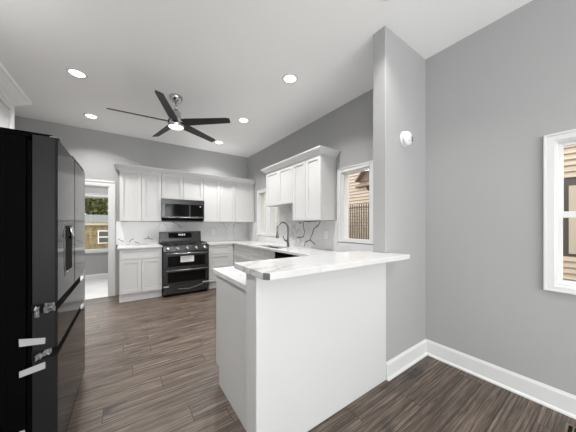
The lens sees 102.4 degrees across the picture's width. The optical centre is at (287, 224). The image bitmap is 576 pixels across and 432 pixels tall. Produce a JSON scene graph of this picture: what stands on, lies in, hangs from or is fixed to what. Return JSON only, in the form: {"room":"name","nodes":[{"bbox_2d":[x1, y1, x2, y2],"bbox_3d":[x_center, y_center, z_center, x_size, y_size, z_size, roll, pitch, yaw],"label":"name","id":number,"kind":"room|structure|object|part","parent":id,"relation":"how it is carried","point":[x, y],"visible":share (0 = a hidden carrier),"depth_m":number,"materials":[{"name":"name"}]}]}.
{"room":"kitchen","nodes":[
{"label":"kitchen","id":0,"kind":"room"},
{"bbox_2d":[81,187,107,275],"bbox_3d":[-4.532,-0.195,5.709,2.600,3.050,0.150,0,0,-35],"label":"wall","id":1,"kind":"structure","parent":0,"point":[95,263],"depth_m":5.57,"materials":[{"name":"grey paint"}]},
{"bbox_2d":[82,273,107,281],"bbox_3d":[-4.480,1.256,5.635,2.600,0.148,0.031,0,0,-35],"label":"baseboard","id":2,"kind":"structure","parent":1,"relation":"attached to","point":[104,276],"depth_m":5.56,"materials":[{"name":"white paint"}]},
{"bbox_2d":[85,193,107,252],"bbox_3d":[-4.696,-0.043,5.578,0.920,1.415,0.176,0,0,-35],"label":"window","id":3,"kind":"structure","parent":1,"relation":"in","point":[87,195],"depth_m":5.55,"materials":[{"name":"white paint"}]},
{"bbox_2d":[14,116,247,294],"bbox_3d":[-2.722,-0.195,4.837,4.030,3.050,0.150,0,0,-35],"label":"wall","id":4,"kind":"structure","parent":0,"point":[95,151],"depth_m":4.40,"materials":[{"name":"grey paint"}]},
{"bbox_2d":[85,179,115,295],"bbox_3d":[-3.712,0.258,4.130,1.022,2.145,0.178,0,0,-35],"label":"door frame","id":5,"kind":"structure","parent":4,"relation":"in","point":[110,185],"depth_m":4.32,"materials":[{"name":"white paint"}]},
{"bbox_2d":[120,169,160,221],"bbox_3d":[-2.828,-0.535,4.452,0.660,0.930,0.358,0,0,-35],"label":"upper cabinet","id":6,"kind":"object","parent":4,"relation":"attached to","point":[140,192],"visible":1,"depth_m":4.30,"materials":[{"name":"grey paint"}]},
{"bbox_3d":[-2.866,-0.535,4.219,0.323,0.922,0.020,0,0,-35],"label":"door","id":7,"kind":"part","parent":6,"relation":"part of","materials":[{"name":"grey paint"}]},
{"bbox_3d":[-2.596,-0.535,4.408,0.323,0.922,0.020,0,0,-35],"label":"door","id":8,"kind":"part","parent":6,"relation":"part of","materials":[{"name":"grey paint"}]},
{"bbox_2d":[113,162,255,183],"bbox_3d":[-2.023,-1.038,4.962,2.732,0.084,0.442,0,0,-35],"label":"crown molding","id":9,"kind":"structure","parent":6,"relation":"attached to","point":[117,166],"depth_m":4.62,"materials":[{"name":"white paint"}]},
{"bbox_2d":[116,221,247,244],"bbox_3d":[-2.134,0.156,5.143,2.710,0.448,0.020,0,0,-35],"label":"backsplash","id":10,"kind":"structure","parent":4,"relation":"attached to","point":[127,232],"depth_m":4.92,"materials":[{"name":"white stone"}]},
{"bbox_2d":[161,174,202,200],"bbox_3d":[-2.232,-0.757,4.867,0.788,0.485,0.358,0,0,-35],"label":"upper cabinet","id":11,"kind":"object","parent":4,"relation":"attached to","point":[177,187],"visible":0.98,"depth_m":4.70,"materials":[{"name":"grey paint"}]},
{"bbox_3d":[-2.297,-0.757,4.616,0.387,0.478,0.020,0,0,-35],"label":"door","id":12,"kind":"part","parent":11,"relation":"part of","materials":[{"name":"grey paint"}]},
{"bbox_2d":[161,199,203,220],"bbox_3d":[-2.203,-0.296,4.821,0.792,0.422,0.464,0,0,-35],"label":"microwave","id":13,"kind":"object","parent":11,"relation":"attached to","point":[171,209],"visible":0.96,"depth_m":4.64,"materials":[{"name":"black metal"}]},
{"bbox_3d":[-2.081,-0.147,4.647,0.732,0.020,0.040,0,0,-35],"label":"handle","id":14,"kind":"part","parent":13,"relation":"part of","materials":[{"name":"silver metal"}]},
{"bbox_3d":[-1.897,-0.291,4.805,0.245,0.238,0.008,0,0,-35],"label":"control panel","id":15,"kind":"part","parent":13,"relation":"part of","materials":[{"name":"black glass"}]},
{"bbox_3d":[-1.974,-0.757,4.841,0.387,0.478,0.020,0,0,-35],"label":"door","id":16,"kind":"part","parent":11,"relation":"part of","materials":[{"name":"grey paint"}]},
{"bbox_2d":[199,178,234,221],"bbox_3d":[-1.615,-0.535,5.297,0.712,0.930,0.358,0,0,-35],"label":"upper cabinet","id":17,"kind":"object","parent":4,"relation":"attached to","point":[218,195],"visible":1,"depth_m":5.13,"materials":[{"name":"grey paint"}]},
{"bbox_3d":[-1.665,-0.535,5.057,0.349,0.922,0.020,0,0,-35],"label":"door","id":18,"kind":"part","parent":17,"relation":"part of","materials":[{"name":"grey paint"}]},
{"bbox_3d":[-1.373,-0.535,5.261,0.349,0.922,0.020,0,0,-35],"label":"door","id":19,"kind":"part","parent":17,"relation":"part of","materials":[{"name":"grey paint"}]},
{"bbox_2d":[235,182,253,221],"bbox_3d":[-1.124,-0.535,5.640,0.482,0.930,0.358,0,0,-35],"label":"upper cabinet","id":20,"kind":"object","parent":4,"relation":"attached to","point":[244,192],"visible":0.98,"depth_m":5.50,"materials":[{"name":"grey paint"}]},
{"bbox_2d":[0,0,531,157],"bbox_3d":[-0.205,-1.770,1.229,4.330,0.100,8.950,0,0,-35],"label":"ceiling","id":21,"kind":"structure","parent":0,"point":[230,59],"depth_m":2.31,"materials":[{"name":"white paint"}]},
{"bbox_2d":[66,68,87,78],"bbox_3d":[-2.390,-1.716,2.624,0.184,0.007,0.184,0,0,-35],"label":"recessed light","id":22,"kind":"object","parent":21,"relation":"in","point":[74,72],"visible":1,"depth_m":2.62,"materials":[{"name":"white paint"}]},
{"bbox_2d":[69,70,84,77],"bbox_3d":[-2.390,-1.717,2.624,0.138,0.004,0.138,0,0,-35],"label":"diffuser","id":23,"kind":"object","parent":22,"relation":"attached to","point":[77,73],"depth_m":2.62,"materials":[{"name":"white plastic"}]},
{"bbox_2d":[83,113,98,118],"bbox_3d":[-3.108,-1.716,3.654,0.184,0.007,0.184,0,0,-35],"label":"recessed light","id":24,"kind":"object","parent":21,"relation":"in","point":[88,115],"visible":1,"depth_m":3.66,"materials":[{"name":"white"}]},
{"bbox_2d":[106,90,229,141],"bbox_3d":[-1.551,-1.510,3.095,1.388,0.420,1.428,0,0,-35],"label":"ceiling fan","id":25,"kind":"object","parent":21,"relation":"hanging from","point":[175,122],"visible":1,"depth_m":3.06,"materials":[{"name":"black metal"}]},
{"bbox_3d":[-1.859,-1.375,2.896,0.660,0.043,0.120,0,0,-31],"label":"blade","id":26,"kind":"part","parent":25,"relation":"part of","materials":[{"name":"black wood"}]},
{"bbox_3d":[-1.816,-1.375,3.382,0.660,0.043,0.120,0,0,41],"label":"blade","id":27,"kind":"part","parent":25,"relation":"part of","materials":[{"name":"black wood"}]},
{"bbox_3d":[-1.411,-1.375,2.705,0.120,0.043,0.660,0,0,-13],"label":"blade","id":28,"kind":"part","parent":25,"relation":"part of","materials":[{"name":"black wood"}]},
{"bbox_3d":[-1.503,-1.462,3.109,0.198,0.185,0.198,0,0,-35],"label":"motor","id":29,"kind":"part","parent":25,"relation":"part of","materials":[{"name":"silver metal"}]},
{"bbox_3d":[-1.341,-1.375,3.491,0.120,0.043,0.660,0,0,23],"label":"blade","id":30,"kind":"part","parent":25,"relation":"part of","materials":[{"name":"black wood"}]},
{"bbox_3d":[-1.090,-1.375,3.072,0.660,0.043,0.120,0,0,5],"label":"blade","id":31,"kind":"part","parent":25,"relation":"part of","materials":[{"name":"black wood"}]},
{"bbox_2d":[238,118,248,122],"bbox_3d":[-0.728,-1.716,3.796,0.184,0.007,0.184,0,0,-35],"label":"recessed light","id":32,"kind":"object","parent":21,"relation":"in","point":[243,120],"visible":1,"depth_m":3.80,"materials":[{"name":"white"}]},
{"bbox_2d":[282,73,297,83],"bbox_3d":[0.023,-1.716,2.719,0.184,0.007,0.184,0,0,-35],"label":"recessed light","id":33,"kind":"object","parent":21,"relation":"in","point":[289,78],"visible":1,"depth_m":2.71,"materials":[{"name":"white"}]},
{"bbox_2d":[284,75,295,82],"bbox_3d":[0.023,-1.717,2.719,0.138,0.004,0.138,0,0,-35],"label":"diffuser","id":34,"kind":"object","parent":33,"relation":"attached to","point":[287,78],"depth_m":2.71,"materials":[{"name":"white plastic"}]},
{"bbox_2d":[67,279,575,431],"bbox_3d":[-0.755,1.380,1.912,4.450,0.100,10.700,0,0,-35],"label":"floor","id":35,"kind":"structure","parent":0,"point":[151,365],"depth_m":1.86,"materials":[{"name":"brown wood"}]},
{"bbox_2d":[0,127,84,431],"bbox_3d":[-1.815,0.427,1.404,0.830,1.805,1.026,0,0,-35],"label":"fridge","id":36,"kind":"object","parent":35,"relation":"on","point":[42,186],"visible":1,"depth_m":1.19,"materials":[{"name":"black metal"}]},
{"bbox_3d":[-1.400,-0.028,1.403,0.092,0.865,0.497,0,0,-35],"label":"door","id":37,"kind":"part","parent":36,"relation":"part of","materials":[{"name":"black metal"}]},
{"bbox_3d":[-1.544,0.983,1.609,0.092,0.585,1.000,0,0,-35],"label":"freezer drawer","id":38,"kind":"part","parent":36,"relation":"part of","materials":[{"name":"black metal"}]},
{"bbox_3d":[-1.544,0.547,1.609,0.092,0.195,1.000,0,0,-35],"label":"freezer drawer","id":39,"kind":"part","parent":36,"relation":"part of","materials":[{"name":"black metal"}]},
{"bbox_3d":[-1.381,0.145,1.457,0.004,0.310,0.235,0,0,-35],"label":"dispenser frame","id":40,"kind":"part","parent":36,"relation":"part of","materials":[{"name":"black metal"}]},
{"bbox_3d":[-1.377,0.049,1.469,0.037,0.083,0.024,0,0,-35],"label":"dispenser lever","id":41,"kind":"part","parent":36,"relation":"part of","materials":[{"name":"silver metal"}]},
{"bbox_3d":[-1.688,-0.028,1.815,0.092,0.865,0.497,0,0,-35],"label":"door","id":42,"kind":"part","parent":36,"relation":"part of","materials":[{"name":"black metal"}]},
{"bbox_2d":[119,248,161,302],"bbox_3d":[-2.757,0.871,4.334,0.637,0.918,0.633,0,0,-35],"label":"base cabinet","id":43,"kind":"object","parent":35,"relation":"on","point":[140,270],"visible":0.98,"depth_m":4.08,"materials":[{"name":"grey paint"}]},
{"bbox_3d":[-2.712,0.889,3.991,0.312,0.576,0.020,0,0,-35],"label":"door","id":44,"kind":"part","parent":43,"relation":"part of","materials":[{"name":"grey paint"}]},
{"bbox_2d":[117,243,161,249],"bbox_3d":[-2.761,0.396,4.316,0.670,0.032,0.658,0,0,-35],"label":"countertop","id":45,"kind":"structure","parent":43,"relation":"on","point":[133,246],"depth_m":4.13,"materials":[{"name":"white stone"}]},
{"bbox_3d":[-2.581,0.505,4.082,0.630,0.178,0.020,0,0,-35],"label":"drawer","id":46,"kind":"part","parent":43,"relation":"part of","materials":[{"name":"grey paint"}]},
{"bbox_3d":[-2.451,0.889,4.173,0.312,0.576,0.020,0,0,-35],"label":"door","id":47,"kind":"part","parent":43,"relation":"part of","materials":[{"name":"grey paint"}]},
{"bbox_2d":[159,231,208,296],"bbox_3d":[-2.106,0.735,4.690,0.826,1.190,0.747,0,0,-35],"label":"range","id":48,"kind":"object","parent":35,"relation":"on","point":[185,258],"visible":0.99,"depth_m":4.46,"materials":[{"name":"black metal"}]},
{"bbox_3d":[-2.298,0.220,4.938,0.450,0.110,0.024,0,0,-35],"label":"display panel","id":49,"kind":"part","parent":48,"relation":"part of","materials":[{"name":"black glass"}]},
{"bbox_2d":[160,243,208,246],"bbox_3d":[-2.128,0.395,4.721,0.826,0.018,0.670,0,0,-35],"label":"cooktop","id":50,"kind":"object","parent":48,"relation":"in","point":[176,244],"depth_m":4.55,"materials":[{"name":"black metal"}]},
{"bbox_3d":[-1.935,1.198,4.445,0.814,0.174,0.031,0,0,-35],"label":"storage drawer","id":51,"kind":"part","parent":48,"relation":"part of","materials":[{"name":"black metal"}]},
{"bbox_3d":[-1.935,0.961,4.444,0.814,0.289,0.033,0,0,-35],"label":"oven door","id":52,"kind":"part","parent":48,"relation":"part of","materials":[{"name":"black metal"}]},
{"bbox_3d":[-1.935,0.657,4.444,0.814,0.306,0.033,0,0,-35],"label":"oven door","id":53,"kind":"part","parent":48,"relation":"part of","materials":[{"name":"black metal"}]},
{"bbox_3d":[-1.935,0.450,4.445,0.818,0.091,0.035,0,0,-35],"label":"control panel","id":54,"kind":"part","parent":48,"relation":"part of","materials":[{"name":"black metal"}]},
{"bbox_3d":[-1.909,0.842,4.408,0.732,0.025,0.059,0,0,-35],"label":"handle","id":55,"kind":"part","parent":48,"relation":"part of","materials":[{"name":"silver metal"}]},
{"bbox_3d":[-1.909,0.535,4.408,0.732,0.025,0.059,0,0,-35],"label":"handle","id":56,"kind":"part","parent":48,"relation":"part of","materials":[{"name":"silver metal"}]},
{"bbox_2d":[209,244,233,288],"bbox_3d":[-1.586,0.871,5.151,0.545,0.918,0.633,0,0,-35],"label":"base cabinet","id":57,"kind":"object","parent":35,"relation":"on","point":[220,256],"visible":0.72,"depth_m":4.87,"materials":[{"name":"grey paint"}]},
{"bbox_3d":[-1.439,1.032,4.879,0.468,0.273,0.020,0,0,-35],"label":"drawer","id":58,"kind":"part","parent":57,"relation":"part of","materials":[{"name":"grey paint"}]},
{"bbox_3d":[-1.439,0.752,4.879,0.468,0.273,0.020,0,0,-35],"label":"drawer","id":59,"kind":"part","parent":57,"relation":"part of","materials":[{"name":"grey paint"}]},
{"bbox_3d":[-1.439,0.512,4.879,0.468,0.193,0.020,0,0,-35],"label":"drawer","id":60,"kind":"part","parent":57,"relation":"part of","materials":[{"name":"grey paint"}]},
{"bbox_2d":[216,274,245,429],"bbox_3d":[-0.157,0.871,1.884,0.632,0.918,0.700,0,0,-35],"label":"base cabinet","id":61,"kind":"object","parent":35,"relation":"on","point":[230,298],"visible":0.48,"depth_m":1.69,"materials":[{"name":"grey paint"}]},
{"bbox_2d":[234,244,250,262],"bbox_3d":[-0.683,0.871,4.879,0.633,0.918,0.805,0,0,-35],"label":"base cabinet","id":62,"kind":"object","parent":35,"relation":"on","point":[241,253],"visible":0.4,"depth_m":4.73,"materials":[{"name":"grey paint"}]},
{"bbox_3d":[-0.934,0.752,4.704,0.020,0.273,0.798,0,0,-35],"label":"drawer","id":63,"kind":"part","parent":62,"relation":"part of","materials":[{"name":"grey paint"}]},
{"bbox_3d":[-0.934,0.512,4.704,0.020,0.193,0.798,0,0,-35],"label":"drawer","id":64,"kind":"part","parent":62,"relation":"part of","materials":[{"name":"grey paint"}]},
{"bbox_2d":[207,240,341,289],"bbox_3d":[-0.629,0.396,3.666,1.933,0.032,4.163,0,0,-35],"label":"countertop","id":65,"kind":"structure","parent":62,"relation":"on","point":[237,277],"depth_m":3.32,"materials":[{"name":"white stone"}]},
{"bbox_2d":[276,222,289,246],"bbox_3d":[-0.090,0.161,4.048,0.266,0.439,0.060,0,0,-28],"label":"faucet","id":66,"kind":"object","parent":65,"relation":"on","point":[277,234],"visible":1,"depth_m":4.07,"materials":[{"name":"grey metal"}]},
{"bbox_3d":[-0.091,0.061,4.045,0.238,0.239,0.029,0,0,-30],"label":"spout","id":67,"kind":"part","parent":66,"relation":"part of","materials":[{"name":"grey metal"}]},
{"bbox_2d":[250,247,274,260],"bbox_3d":[-0.203,0.871,4.192,0.633,0.918,0.868,0,0,-35],"label":"base cabinet","id":68,"kind":"object","parent":35,"relation":"on","point":[256,254],"visible":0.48,"depth_m":4.03,"materials":[{"name":"grey paint"}]},
{"bbox_3d":[-0.579,0.500,4.194,0.020,0.169,0.429,0,0,-35],"label":"false drawer","id":69,"kind":"part","parent":68,"relation":"part of","materials":[{"name":"grey paint"}]},
{"bbox_3d":[-0.579,0.885,4.194,0.020,0.582,0.427,0,0,-35],"label":"door","id":70,"kind":"part","parent":68,"relation":"part of","materials":[{"name":"grey paint"}]},
{"bbox_3d":[-0.331,0.500,3.838,0.020,0.169,0.429,0,0,-35],"label":"false drawer","id":71,"kind":"part","parent":68,"relation":"part of","materials":[{"name":"grey paint"}]},
{"bbox_2d":[275,252,297,258],"bbox_3d":[0.212,0.873,3.568,0.600,0.915,0.618,0,0,-35],"label":"dishwasher","id":72,"kind":"object","parent":35,"relation":"on","point":[277,254],"visible":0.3,"depth_m":3.47,"materials":[{"name":"black metal"}]},
{"bbox_2d":[564,423,575,431],"bbox_3d":[1.907,1.327,1.391,0.120,0.006,0.310,0,0,-35],"label":"floor vent","id":73,"kind":"object","parent":35,"relation":"in","point":[568,428],"visible":1,"depth_m":1.51,"materials":[{"name":"brown metal"}]},
{"bbox_2d":[246,26,424,431],"bbox_3d":[0.591,-0.195,1.894,1.963,3.050,0.136,0,0,-35],"label":"wall","id":74,"kind":"structure","parent":0,"point":[316,343],"depth_m":1.80,"materials":[{"name":"grey paint"}]},
{"bbox_2d":[234,251,409,279],"bbox_3d":[0.326,0.260,1.691,1.340,0.036,0.430,0,0,-35],"label":"countertop","id":75,"kind":"structure","parent":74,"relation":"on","point":[270,269],"depth_m":1.49,"materials":[{"name":"white stone"}]},
{"bbox_2d":[386,339,426,380],"bbox_3d":[1.144,1.256,2.187,0.721,0.148,0.031,0,0,-35],"label":"baseboard","id":76,"kind":"structure","parent":74,"relation":"attached to","point":[406,359],"depth_m":2.15,"materials":[{"name":"white paint"}]},
{"bbox_2d":[400,131,412,146],"bbox_3d":[1.099,-0.798,2.139,0.148,0.148,0.060,0,0,-35],"label":"smoke detector","id":77,"kind":"object","parent":74,"relation":"attached to","point":[406,138],"visible":1,"depth_m":2.11,"materials":[{"name":"white plastic"}]},
{"bbox_3d":[1.087,-0.798,2.156,0.148,0.148,0.016,0,0,-35],"label":"mounting plate","id":78,"kind":"part","parent":77,"relation":"part of","materials":[{"name":"white plastic"}]},
{"bbox_2d":[248,0,575,395],"bbox_3d":[1.509,-0.195,2.425,0.150,3.050,8.950,0,0,-35],"label":"wall","id":79,"kind":"structure","parent":0,"point":[492,96],"depth_m":1.97,"materials":[{"name":"grey paint"}]},
{"bbox_2d":[257,188,278,236],"bbox_3d":[-0.390,-0.287,5.124,0.176,1.055,0.980,0,0,-35],"label":"window","id":80,"kind":"structure","parent":79,"relation":"in","point":[270,211],"depth_m":5.28,"materials":[{"name":"white paint"}]},
{"bbox_3d":[-0.552,-0.265,5.307,0.035,0.932,0.326,0,0,-35],"label":"sash","id":81,"kind":"part","parent":80,"relation":"part of","materials":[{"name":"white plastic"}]},
{"bbox_3d":[-0.268,-0.265,4.900,0.035,0.932,0.306,0,0,-35],"label":"sash","id":82,"kind":"part","parent":80,"relation":"part of","materials":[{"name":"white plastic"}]},
{"bbox_2d":[266,164,292,206],"bbox_3d":[-0.048,-0.680,4.245,0.318,0.640,0.874,0,0,-35],"label":"upper cabinet","id":83,"kind":"object","parent":79,"relation":"attached to","point":[279,183],"visible":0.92,"depth_m":4.11,"materials":[{"name":"grey paint"}]},
{"bbox_3d":[-0.296,-0.680,4.339,0.020,0.632,0.430,0,0,-35],"label":"door","id":84,"kind":"part","parent":83,"relation":"part of","materials":[{"name":"grey paint"}]},
{"bbox_3d":[-0.045,-0.680,3.980,0.020,0.632,0.430,0,0,-35],"label":"door","id":85,"kind":"part","parent":83,"relation":"part of","materials":[{"name":"grey paint"}]},
{"bbox_2d":[260,145,340,173],"bbox_3d":[0.109,-1.038,3.945,0.402,0.084,1.714,0,0,-35],"label":"crown molding","id":86,"kind":"structure","parent":83,"relation":"attached to","point":[320,149],"depth_m":3.48,"materials":[{"name":"white paint"}]},
{"bbox_2d":[248,206,372,251],"bbox_3d":[0.163,0.011,4.203,0.020,0.738,4.150,0,0,-35],"label":"backsplash","id":87,"kind":"structure","parent":79,"relation":"attached to","point":[310,234],"depth_m":3.97,"materials":[{"name":"white stone"}]},
{"bbox_2d":[324,231,327,238],"bbox_3d":[0.583,0.155,3.577,0.010,0.120,0.076,0,0,-35],"label":"wall outlet","id":88,"kind":"object","parent":87,"relation":"attached to","point":[325,232],"visible":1,"depth_m":3.57,"materials":[{"name":"white plastic"}]},
{"bbox_2d":[293,154,335,220],"bbox_3d":[0.395,-0.535,3.610,0.318,0.930,0.670,0,0,-35],"label":"upper cabinet","id":89,"kind":"object","parent":79,"relation":"attached to","point":[314,178],"visible":1,"depth_m":3.39,"materials":[{"name":"grey paint"}]},
{"bbox_3d":[0.176,-0.535,3.662,0.020,0.922,0.328,0,0,-35],"label":"door","id":90,"kind":"part","parent":89,"relation":"part of","materials":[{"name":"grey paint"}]},
{"bbox_3d":[0.368,-0.535,3.387,0.020,0.922,0.328,0,0,-35],"label":"door","id":91,"kind":"part","parent":89,"relation":"part of","materials":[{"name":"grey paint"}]},
{"bbox_2d":[337,160,372,243],"bbox_3d":[0.962,-0.285,3.187,0.176,1.050,0.607,0,0,-35],"label":"window","id":92,"kind":"structure","parent":79,"relation":"in","point":[343,174],"depth_m":3.34,"materials":[{"name":"white paint"}]},
{"bbox_3d":[0.937,-0.267,3.169,0.035,0.949,0.469,0,0,-35],"label":"sash","id":93,"kind":"part","parent":92,"relation":"part of","materials":[{"name":"white plastic"}]},
{"bbox_2d":[426,339,575,418],"bbox_3d":[2.664,1.256,0.612,0.031,0.148,4.355,0,0,-35],"label":"baseboard","id":94,"kind":"structure","parent":79,"relation":"attached to","point":[560,401],"depth_m":1.87,"materials":[{"name":"white paint"}]},
{"bbox_2d":[543,129,575,294],"bbox_3d":[2.227,-0.090,1.373,0.176,1.140,0.943,0,0,-35],"label":"window","id":95,"kind":"structure","parent":79,"relation":"in","point":[554,144],"depth_m":1.68,"materials":[{"name":"white paint"}]},
{"bbox_3d":[2.214,0.167,1.363,0.035,0.528,0.815,0,0,-35],"label":"sash","id":96,"kind":"part","parent":95,"relation":"part of","materials":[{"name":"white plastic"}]},
{"bbox_3d":[2.245,-0.325,1.385,0.035,0.543,0.815,0,0,-35],"label":"sash","id":97,"kind":"part","parent":95,"relation":"part of","materials":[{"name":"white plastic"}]},
{"bbox_3d":[-1.919,-0.195,0.033,0.150,3.050,8.950,0,0,-35],"label":"wall","id":98,"kind":"structure","parent":0,"visible":0},
{"bbox_2d":[0,91,13,128],"bbox_3d":[-2.243,-0.770,1.252,0.710,0.460,1.180,0,0,-35],"label":"upper cabinet","id":99,"kind":"object","parent":98,"relation":"attached to","point":[6,107],"visible":0.48,"depth_m":1.82,"materials":[{"name":"grey paint"}]},
{"bbox_2d":[0,62,32,105],"bbox_3d":[-2.208,-1.038,1.276,0.794,0.084,1.348,0,0,-35],"label":"crown molding","id":100,"kind":"structure","parent":99,"relation":"on","point":[9,87],"depth_m":1.78,"materials":[{"name":"white paint"}]},
{"label":"outside","id":101,"kind":"structure","parent":0,"visible":0},
{"bbox_3d":[-2.861,1.780,4.101,80.000,0.100,70.000,0,0,-35],"label":"ground","id":102,"kind":"structure","parent":101,"visible":0},
{"bbox_2d":[85,214,107,249],"bbox_3d":[-10.370,0.590,12.244,9.200,2.280,4.250,0,0,-35],"label":"building","id":103,"kind":"structure","parent":102,"relation":"on","point":[96,226],"depth_m":10.85,"materials":[{"name":"wood"}]},
{"bbox_3d":[-9.226,-0.060,10.603,9.200,0.140,0.150,0,0,-35],"label":"cornice","id":104,"kind":"part","parent":103,"relation":"part of","materials":[{"name":"beige"}]},
{"bbox_3d":[-8.646,0.565,10.996,0.520,0.530,0.010,0,0,-35],"label":"pane","id":105,"kind":"part","parent":103,"relation":"part of","materials":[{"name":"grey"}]},
{"bbox_2d":[85,198,107,214],"bbox_3d":[-13.706,-1.008,17.024,2.616,5.489,2.656,0,0,-35],"label":"leafy tree","id":106,"kind":"object","parent":102,"relation":"on","point":[93,206],"visible":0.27,"depth_m":16.16,"materials":[{"name":"green plant"}]},
{"bbox_2d":[349,203,368,239],"bbox_3d":[1.930,0.515,8.419,0.040,2.430,6.400,0,0,-35],"label":"metal fence","id":107,"kind":"object","parent":102,"relation":"on","point":[359,207],"visible":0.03,"depth_m":7.67,"materials":[{"name":"brown"}]},
{"bbox_2d":[265,145,575,281],"bbox_3d":[4.417,-1.087,8.263,3.300,5.635,20.500,0,0,-35],"label":"house","id":108,"kind":"structure","parent":102,"relation":"on","point":[358,182],"depth_m":4.49,"materials":[{"name":"beige wood"}]}
]}

